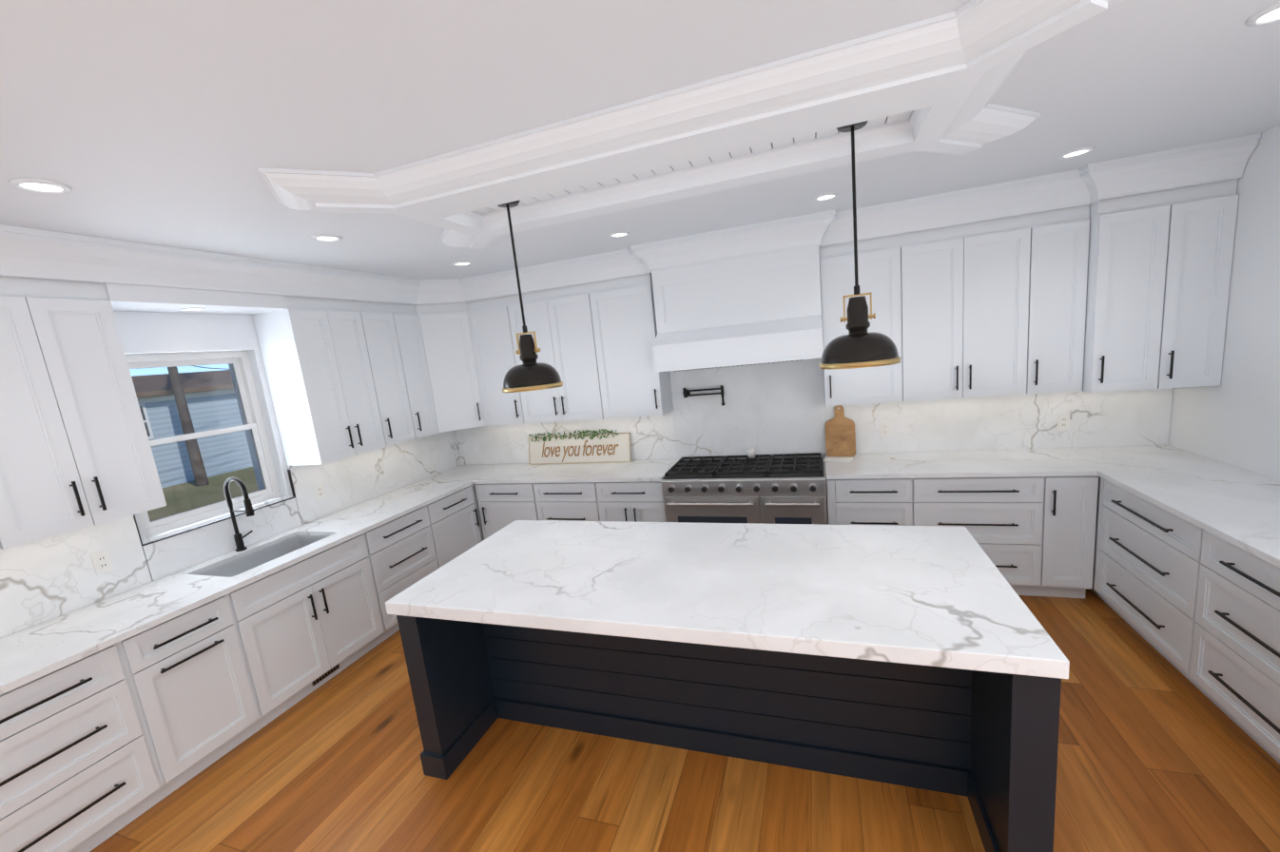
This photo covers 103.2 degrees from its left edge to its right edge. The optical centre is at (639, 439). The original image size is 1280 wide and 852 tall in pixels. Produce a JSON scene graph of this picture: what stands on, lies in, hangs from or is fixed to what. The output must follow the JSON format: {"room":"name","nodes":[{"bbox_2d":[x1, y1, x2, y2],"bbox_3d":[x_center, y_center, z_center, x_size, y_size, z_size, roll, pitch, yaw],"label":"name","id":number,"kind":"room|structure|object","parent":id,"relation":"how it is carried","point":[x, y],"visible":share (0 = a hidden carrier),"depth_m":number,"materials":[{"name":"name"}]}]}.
{"room":"kitchen","nodes":[
{"label":"kitchen","id":0,"kind":"room"},
{"bbox_2d":[113,310,292,543],"bbox_3d":[-3.358,0.579,1.994,0.300,2.740,7.600,-2,11,19],"label":"wall","id":1,"kind":"structure","parent":0,"point":[141,333],"depth_m":3.31,"materials":[{"name":"white paint"}]},
{"bbox_2d":[125,350,288,542],"bbox_3d":[-2.857,-0.015,3.276,0.160,1.080,0.854,-2,11,19],"label":"window","id":2,"kind":"structure","parent":1,"relation":"in","point":[176,523],"depth_m":3.39,"materials":[{"name":"white plastic"}]},
{"bbox_2d":[0,275,439,549],"bbox_3d":[-2.610,-0.411,3.199,0.384,1.367,3.220,-2,11,19],"label":"upper cabinet","id":3,"kind":"object","parent":1,"relation":"attached to","point":[347,378],"visible":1,"depth_m":2.61,"materials":[{"name":"white paint"}]},
{"bbox_2d":[180,307,206,310],"bbox_3d":[-2.683,-0.783,3.048,0.120,0.008,0.120,-2,11,19],"label":"recessed light","id":4,"kind":"object","parent":3,"relation":"attached to","point":[193,309],"visible":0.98,"depth_m":3.04,"materials":[{"name":"white paint"}]},
{"bbox_2d":[0,429,460,638],"bbox_3d":[-2.595,0.432,3.685,0.023,0.456,3.840,-2,11,19],"label":"backsplash","id":5,"kind":"structure","parent":1,"relation":"attached to","point":[43,580],"depth_m":3.02,"materials":[{"name":"white stone"}]},
{"bbox_2d":[90,549,114,575],"bbox_3d":[-2.904,0.660,2.740,0.008,0.116,0.072,-2,11,19],"label":"electrical outlet","id":6,"kind":"object","parent":5,"relation":"attached to","point":[102,561],"visible":1,"depth_m":2.74,"materials":[{"name":"white plastic"}]},
{"bbox_2d":[313,483,325,500],"bbox_3d":[-2.490,0.405,3.945,0.008,0.116,0.072,-2,11,19],"label":"electrical outlet","id":7,"kind":"object","parent":5,"relation":"attached to","point":[320,492],"visible":1,"depth_m":3.94,"materials":[{"name":"white plastic"}]},
{"bbox_2d":[0,0,1279,279],"bbox_3d":[-0.534,-0.938,0.703,6.600,0.100,8.200,-2,11,19],"label":"ceiling","id":8,"kind":"structure","parent":0,"point":[167,122],"depth_m":1.59,"materials":[{"name":"white paint"}]},
{"bbox_2d":[8,177,72,193],"bbox_3d":[-2.154,-0.910,1.825,0.150,0.010,0.150,-2,11,19],"label":"recessed light","id":9,"kind":"object","parent":8,"relation":"in","point":[38,185],"visible":1,"depth_m":1.82,"materials":[{"name":"white paint"}]},
{"bbox_2d":[310,233,342,241],"bbox_3d":[-1.759,-1.132,2.851,0.150,0.010,0.150,-2,11,19],"label":"recessed light","id":10,"kind":"object","parent":8,"relation":"in","point":[326,238],"visible":0.98,"depth_m":2.84,"materials":[{"name":"white paint"}]},
{"bbox_2d":[452,261,472,265],"bbox_3d":[-1.371,-1.361,3.920,0.150,0.010,0.150,-2,11,19],"label":"recessed light","id":11,"kind":"object","parent":8,"relation":"in","point":[462,262],"visible":0.98,"depth_m":3.90,"materials":[{"name":"white paint"}]},
{"bbox_2d":[608,231,630,237],"bbox_3d":[-0.143,-1.414,3.497,0.150,0.010,0.150,-2,11,19],"label":"recessed light","id":12,"kind":"object","parent":8,"relation":"in","point":[618,234],"visible":0.98,"depth_m":3.48,"materials":[{"name":"white paint"}]},
{"bbox_2d":[257,0,1124,249],"bbox_3d":[0.057,-1.160,2.167,3.100,0.090,1.560,-2,11,19],"label":"molding","id":13,"kind":"structure","parent":8,"relation":"attached to","point":[943,77],"depth_m":1.86,"materials":[{"name":"white paint"}]},
{"bbox_2d":[497,199,562,392],"bbox_3d":[-0.599,-0.717,2.540,0.312,0.929,0.312,-2,11,19],"label":"pendant lamp","id":14,"kind":"object","parent":13,"relation":"hanging from","point":[529,374],"visible":0.94,"depth_m":2.52,"materials":[{"name":"black metal"}]},
{"bbox_2d":[818,120,901,369],"bbox_3d":[0.862,-0.771,2.027,0.312,0.944,0.312,-2,11,19],"label":"pendant lamp","id":15,"kind":"object","parent":13,"relation":"hanging from","point":[858,346],"visible":0.98,"depth_m":2.00,"materials":[{"name":"black metal"}]},
{"bbox_2d":[813,192,838,201],"bbox_3d":[1.129,-1.474,3.080,0.150,0.010,0.150,-2,11,19],"label":"recessed light","id":16,"kind":"object","parent":8,"relation":"in","point":[825,196],"visible":1,"depth_m":3.07,"materials":[{"name":"white paint"}]},
{"bbox_2d":[1057,146,1094,158],"bbox_3d":[2.336,-1.536,2.718,0.150,0.010,0.150,-2,11,19],"label":"recessed light","id":17,"kind":"object","parent":8,"relation":"in","point":[1076,152],"visible":0.98,"depth_m":2.71,"materials":[{"name":"white paint"}]},
{"bbox_2d":[1245,1,1279,26],"bbox_3d":[1.922,-1.280,1.512,0.150,0.010,0.150,-2,11,19],"label":"recessed light","id":18,"kind":"object","parent":8,"relation":"in","point":[1269,14],"visible":0.98,"depth_m":1.54,"materials":[{"name":"white paint"}]},
{"bbox_2d":[89,588,1279,851],"bbox_3d":[-0.246,1.825,1.190,6.600,0.060,8.200,-2,11,19],"label":"floor","id":19,"kind":"structure","parent":0,"point":[1156,752],"depth_m":2.28,"materials":[{"name":"brown wood"}]},
{"bbox_2d":[0,631,188,851],"bbox_3d":[-2.729,1.417,2.244,0.648,0.884,0.694,-2,11,19],"label":"base cabinet","id":20,"kind":"object","parent":19,"relation":"on","point":[97,748],"depth_m":2.20,"materials":[{"name":"white paint"}]},
{"bbox_2d":[0,463,513,695],"bbox_3d":[-2.248,0.747,3.653,0.673,0.218,3.878,-2,11,19],"label":"countertop","id":21,"kind":"structure","parent":20,"relation":"on","point":[29,654],"depth_m":2.80,"materials":[{"name":"stone"}]},
{"bbox_2d":[223,476,254,551],"bbox_3d":[-2.573,0.476,3.308,0.225,0.497,0.117,-2,11,19],"label":"sink faucet","id":22,"kind":"object","parent":21,"relation":"on","point":[249,511],"visible":1,"depth_m":3.28,"materials":[{"name":"black metal"}]},
{"bbox_2d":[144,584,281,780],"bbox_3d":[-2.555,1.309,2.753,0.648,0.884,0.549,-2,11,19],"label":"base cabinet","id":23,"kind":"object","parent":19,"relation":"on","point":[209,659],"depth_m":2.68,"materials":[{"name":"white paint"}]},
{"bbox_2d":[247,560,368,714],"bbox_3d":[-2.335,1.282,3.366,0.460,0.681,0.760,-2,11,19],"label":"base cabinet","id":24,"kind":"object","parent":19,"relation":"on","point":[311,625],"depth_m":3.17,"materials":[{"name":"white paint"}]},
{"bbox_2d":[304,502,445,651],"bbox_3d":[-2.110,1.034,4.049,0.648,0.884,0.770,-2,11,19],"label":"base cabinet","id":25,"kind":"object","parent":19,"relation":"on","point":[386,559],"depth_m":3.78,"materials":[{"name":"white paint"}]},
{"bbox_2d":[433,484,483,563],"bbox_3d":[-1.914,0.914,4.617,0.648,0.884,0.583,-2,11,19],"label":"base cabinet","id":26,"kind":"object","parent":19,"relation":"on","point":[457,512],"depth_m":4.53,"materials":[{"name":"white paint"}]},
{"bbox_2d":[475,490,484,540],"bbox_3d":[-1.723,0.795,5.176,0.648,0.884,0.738,-2,11,19],"label":"base cabinet","id":27,"kind":"object","parent":19,"relation":"on","point":[475,491],"depth_m":4.82,"materials":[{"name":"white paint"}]},
{"bbox_2d":[475,483,540,540],"bbox_3d":[-1.104,0.761,5.005,0.615,0.884,0.648,-2,11,19],"label":"base cabinet","id":28,"kind":"object","parent":19,"relation":"on","point":[501,506],"depth_m":4.68,"materials":[{"name":"white paint"}]},
{"bbox_2d":[532,482,608,521],"bbox_3d":[-0.527,0.737,4.801,0.739,0.884,0.648,-2,11,19],"label":"base cabinet","id":29,"kind":"object","parent":19,"relation":"on","point":[562,501],"depth_m":4.44,"materials":[{"name":"white paint"}]},
{"bbox_2d":[471,459,678,484],"bbox_3d":[-0.570,0.293,4.695,1.800,0.030,0.698,-2,11,19],"label":"countertop","id":30,"kind":"structure","parent":29,"relation":"on","point":[649,470],"depth_m":4.60,"materials":[{"name":"stone"}]},
{"bbox_2d":[528,426,631,465],"bbox_3d":[-0.613,0.042,4.970,1.100,0.372,0.076,-2,11,19],"label":"sign panel","id":31,"kind":"object","parent":30,"relation":"on","point":[604,447],"visible":1,"depth_m":4.96,"materials":[{"name":"white wood"}]},
{"bbox_2d":[601,481,665,522],"bbox_3d":[0.046,0.713,4.599,0.605,0.884,0.648,-2,11,19],"label":"base cabinet","id":32,"kind":"object","parent":19,"relation":"on","point":[634,501],"depth_m":4.24,"materials":[{"name":"white paint"}]},
{"bbox_2d":[396,615,1061,851],"bbox_3d":[0.272,1.065,2.506,2.556,0.869,1.100,-2,11,19],"label":"kitchen island","id":33,"kind":"object","parent":19,"relation":"on","point":[985,744],"visible":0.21,"depth_m":2.31,"materials":[{"name":"black paint"}]},
{"bbox_2d":[385,520,1069,678],"bbox_3d":[0.216,0.613,2.406,2.560,0.060,1.100,-2,11,19],"label":"island countertop","id":34,"kind":"structure","parent":33,"relation":"on","point":[941,596],"depth_m":2.12,"materials":[{"name":"stone"}]},
{"bbox_2d":[660,452,827,524],"bbox_3d":[0.895,0.660,4.219,1.241,0.944,0.737,-2,11,19],"label":"range","id":35,"kind":"object","parent":19,"relation":"on","point":[777,489],"visible":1,"depth_m":3.92,"materials":[{"name":"silver metal"}]},
{"bbox_2d":[746,447,755,457],"bbox_3d":[0.954,0.112,4.350,0.070,0.070,0.070,-2,11,19],"label":"candle jar","id":36,"kind":"object","parent":35,"relation":"on","point":[750,452],"visible":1,"depth_m":4.32,"materials":[{"name":"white glass"}]},
{"bbox_2d":[824,464,915,525],"bbox_3d":[1.776,0.640,3.990,0.562,0.884,0.648,-2,11,19],"label":"base cabinet","id":37,"kind":"object","parent":19,"relation":"on","point":[851,501],"depth_m":3.64,"materials":[{"name":"white paint"}]},
{"bbox_2d":[915,476,1060,597],"bbox_3d":[2.430,0.612,3.760,0.825,0.884,0.648,-2,11,19],"label":"base cabinet","id":38,"kind":"object","parent":19,"relation":"on","point":[1034,535],"depth_m":3.41,"materials":[{"name":"white paint"}]},
{"bbox_2d":[824,447,1095,479],"bbox_3d":[2.199,0.174,3.733,1.572,0.030,0.673,-2,11,19],"label":"countertop","id":39,"kind":"structure","parent":38,"relation":"on","point":[1021,462],"depth_m":3.60,"materials":[{"name":"stone"}]},
{"bbox_2d":[822,456,853,463],"bbox_3d":[1.585,0.158,4.057,0.200,0.012,0.140,2,12,37],"label":"notepad","id":40,"kind":"object","parent":39,"relation":"on","point":[838,459],"visible":0.96,"depth_m":4.04,"materials":[{"name":"white paper"}]},
{"bbox_2d":[824,405,855,457],"bbox_3d":[1.642,-0.075,4.161,0.230,0.420,0.090,-2,11,19],"label":"paddle cutting board","id":41,"kind":"object","parent":39,"relation":"on","point":[840,435],"visible":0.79,"depth_m":4.15,"materials":[{"name":"brown wood"}]},
{"bbox_2d":[1056,475,1098,598],"bbox_3d":[2.890,0.593,3.598,0.279,0.884,0.648,-2,11,19],"label":"base cabinet","id":42,"kind":"object","parent":19,"relation":"on","point":[1078,494],"depth_m":3.28,"materials":[{"name":"white paint"}]},
{"bbox_2d":[1053,445,1279,567],"bbox_3d":[2.851,0.387,2.138,0.673,0.030,3.298,-2,11,19],"label":"countertop","id":43,"kind":"structure","parent":42,"relation":"on","point":[1234,506],"depth_m":2.69,"materials":[{"name":"stone"}]},
{"bbox_2d":[1090,476,1197,673],"bbox_3d":[3.083,0.727,2.719,0.648,0.884,0.898,-2,11,19],"label":"base cabinet","id":44,"kind":"object","parent":19,"relation":"on","point":[1143,558],"depth_m":2.77,"materials":[{"name":"white paint"}]},
{"bbox_2d":[1182,526,1279,764],"bbox_3d":[2.804,0.900,1.903,0.648,0.884,0.860,-2,11,19],"label":"base cabinet","id":45,"kind":"object","parent":19,"relation":"on","point":[1198,608],"depth_m":2.17,"materials":[{"name":"white paint"}]},
{"bbox_2d":[1168,124,1279,480],"bbox_3d":[2.579,0.328,-0.098,0.300,2.740,7.600,-2,11,19],"label":"wall","id":46,"kind":"structure","parent":0,"point":[1232,418],"depth_m":2.83,"materials":[{"name":"white paint"}]},
{"bbox_2d":[0,133,1260,304],"bbox_3d":[0.185,-1.133,2.241,5.645,0.194,3.508,-2,11,19],"label":"crown molding","id":47,"kind":"structure","parent":46,"relation":"attached to","point":[26,252],"depth_m":3.26,"materials":[{"name":"white paint"}]},
{"bbox_2d":[456,357,1173,465],"bbox_3d":[0.822,-0.246,4.469,5.996,0.817,0.020,-2,11,19],"label":"backsplash","id":48,"kind":"structure","parent":46,"relation":"attached to","point":[780,407],"depth_m":4.23,"materials":[{"name":"white stone"}]},
{"bbox_2d":[682,385,724,406],"bbox_3d":[0.555,-0.381,4.461,0.377,0.180,0.110,-2,11,19],"label":"pot filler","id":49,"kind":"object","parent":48,"relation":"attached to","point":[686,393],"visible":1,"depth_m":4.43,"materials":[{"name":"black metal"}]},
{"bbox_2d":[880,422,890,436],"bbox_3d":[1.979,-0.082,4.090,0.072,0.116,0.008,-2,11,19],"label":"electrical outlet","id":50,"kind":"object","parent":48,"relation":"attached to","point":[884,429],"visible":1,"depth_m":4.09,"materials":[{"name":"white plastic"}]},
{"bbox_2d":[1057,413,1069,429],"bbox_3d":[3.091,-0.129,3.698,0.072,0.116,0.008,-2,11,19],"label":"electrical outlet","id":51,"kind":"object","parent":48,"relation":"attached to","point":[1063,421],"visible":1,"depth_m":3.70,"materials":[{"name":"white plastic"}]},
{"bbox_3d":[0.868,-0.323,4.611,6.600,2.740,0.300,-2,11,19],"label":"wall","id":52,"kind":"structure","parent":0,"visible":0},
{"bbox_2d":[415,272,673,432],"bbox_3d":[-1.022,-0.831,4.641,2.453,1.367,0.644,-2,11,19],"label":"upper cabinet","id":53,"kind":"object","parent":52,"relation":"attached to","point":[595,340],"visible":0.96,"depth_m":4.55,"materials":[{"name":"white paint"}]},
{"bbox_2d":[651,245,823,372],"bbox_3d":[0.757,-1.098,4.037,1.282,0.999,0.526,-2,11,19],"label":"range hood","id":54,"kind":"object","parent":52,"relation":"attached to","point":[757,309],"visible":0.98,"depth_m":3.85,"materials":[{"name":"white paint"}]},
{"bbox_2d":[818,177,1238,406],"bbox_3d":[2.444,-0.992,3.503,2.238,1.367,0.484,-2,11,19],"label":"upper cabinet","id":55,"kind":"object","parent":52,"relation":"attached to","point":[1128,293],"visible":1,"depth_m":3.33,"materials":[{"name":"white paint"}]},
{"label":"outside","id":56,"kind":"structure","parent":0,"visible":0},
{"bbox_2d":[147,466,258,521],"bbox_3d":[-41.170,1.831,30.124,89.650,0.100,100.000,-2,11,19],"label":"ground","id":57,"kind":"structure","parent":56,"point":[213,489],"depth_m":14.59,"materials":[{"name":"green plant"}]},
{"bbox_2d":[167,366,209,486],"bbox_3d":[-13.558,-3.546,14.976,5.601,10.024,7.130,-2,11,19],"label":"post","id":58,"kind":"object","parent":57,"relation":"on","point":[187,424],"depth_m":15.47,"materials":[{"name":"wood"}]},
{"bbox_2d":[131,369,252,488],"bbox_3d":[-18.276,-0.648,19.581,8.800,3.720,12.800,-2,11,19],"label":"house","id":59,"kind":"structure","parent":57,"relation":"on","point":[222,464],"depth_m":17.22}
]}

